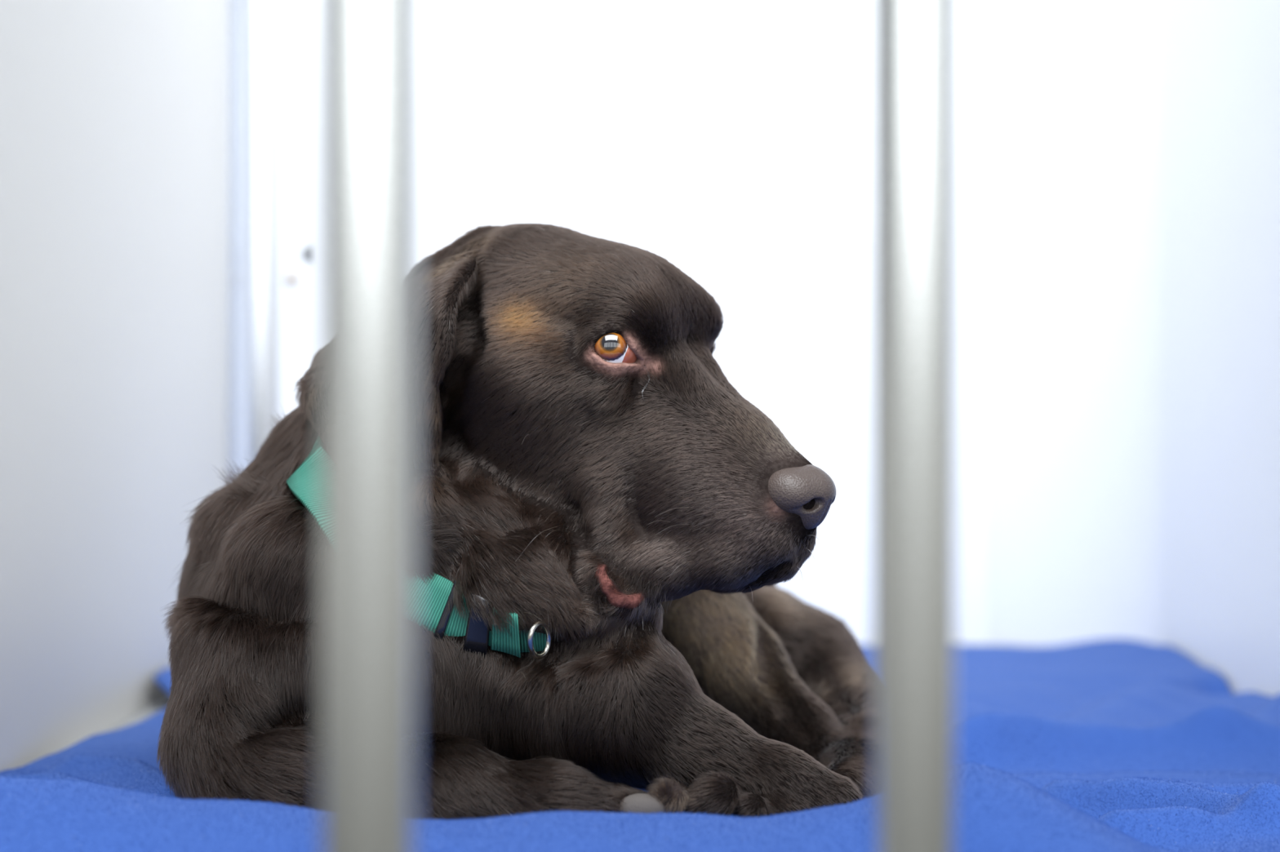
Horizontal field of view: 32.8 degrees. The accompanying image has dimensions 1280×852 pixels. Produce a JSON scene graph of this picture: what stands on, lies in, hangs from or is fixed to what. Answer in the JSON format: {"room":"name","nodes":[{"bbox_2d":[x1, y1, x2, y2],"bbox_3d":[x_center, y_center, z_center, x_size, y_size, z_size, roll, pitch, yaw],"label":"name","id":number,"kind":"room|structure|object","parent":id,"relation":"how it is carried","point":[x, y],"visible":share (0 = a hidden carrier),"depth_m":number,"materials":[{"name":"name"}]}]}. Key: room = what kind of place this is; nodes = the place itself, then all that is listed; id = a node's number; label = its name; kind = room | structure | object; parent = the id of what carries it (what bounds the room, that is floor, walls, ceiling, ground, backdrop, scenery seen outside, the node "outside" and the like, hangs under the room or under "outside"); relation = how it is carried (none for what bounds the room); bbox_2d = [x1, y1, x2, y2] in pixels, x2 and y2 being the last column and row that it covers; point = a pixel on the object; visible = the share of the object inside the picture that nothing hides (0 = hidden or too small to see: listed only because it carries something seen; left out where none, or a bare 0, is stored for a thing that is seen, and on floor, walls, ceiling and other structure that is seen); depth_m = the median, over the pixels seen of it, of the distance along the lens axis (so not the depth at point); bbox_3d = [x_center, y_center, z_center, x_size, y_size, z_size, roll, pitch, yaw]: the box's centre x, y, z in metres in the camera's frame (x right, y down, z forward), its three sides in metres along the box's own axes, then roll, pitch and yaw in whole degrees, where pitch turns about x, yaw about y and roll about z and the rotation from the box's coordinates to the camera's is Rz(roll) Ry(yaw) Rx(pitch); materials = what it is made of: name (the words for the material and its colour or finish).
{"room":"veterinary clinic","nodes":[
{"label":"veterinary clinic","id":0,"kind":"room"},
{"bbox_2d":[0,0,226,771],"bbox_3d":[-0.346,-0.165,1.320,0.020,0.750,0.960,0,0,0],"label":"wall","id":1,"kind":"structure","parent":0,"point":[113,113],"depth_m":1.35,"materials":[{"name":"white paint"}]},
{"bbox_2d":[226,0,279,483],"bbox_3d":[-0.317,-0.174,1.782,0.038,0.732,0.036,0,0,0],"label":"trim","id":2,"kind":"structure","parent":1,"relation":"attached to","point":[252,26],"depth_m":1.79,"materials":[{"name":"silver metal"}]},
{"bbox_2d":[107,696,169,731],"bbox_3d":[0.036,0.201,1.170,0.744,0.018,1.260,0,0,0],"label":"floor","id":3,"kind":"structure","parent":0,"point":[160,705],"depth_m":1.45,"materials":[{"name":"grey"}]},
{"bbox_2d":[321,0,955,851],"bbox_3d":[0.004,-0.110,0.520,0.516,0.642,0.022,0,0,-25],"label":"bars","id":4,"kind":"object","parent":3,"relation":"on","point":[369,47],"depth_m":0.49,"materials":[{"name":"silver metal"}]},
{"bbox_2d":[0,638,1279,851],"bbox_3d":[0.036,0.166,1.230,0.742,0.057,1.121,0,0,0],"label":"blanket","id":5,"kind":"object","parent":3,"relation":"on","point":[1109,744],"visible":0.38,"depth_m":0.95,"materials":[{"name":"blue fabric"}]},
{"bbox_2d":[155,222,872,820],"bbox_3d":[-0.045,0.049,1.177,0.366,0.294,0.487,0,0,0],"label":"dog","id":6,"kind":"object","parent":5,"relation":"on","point":[589,468],"visible":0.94,"depth_m":0.99},
{"bbox_2d":[286,435,551,659],"bbox_3d":[-0.077,0.034,1.080,0.168,0.140,0.204,0,0,24],"label":"collar","id":7,"kind":"object","parent":6,"relation":"attached to","point":[305,483],"visible":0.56,"depth_m":0.98,"materials":[{"name":"teal fabric"}]},
{"bbox_2d":[280,0,987,644],"bbox_3d":[0.036,-0.165,1.808,0.784,0.750,0.023,0,0,0],"label":"wall","id":8,"kind":"structure","parent":0,"point":[728,142],"depth_m":1.80,"materials":[{"name":"white paint"}]},
{"bbox_2d":[987,0,1279,696],"bbox_3d":[0.358,-0.165,1.319,0.140,0.750,0.959,0,0,0],"label":"wall","id":9,"kind":"structure","parent":0,"point":[1134,145],"depth_m":1.73,"materials":[{"name":"white paint"}]}
]}

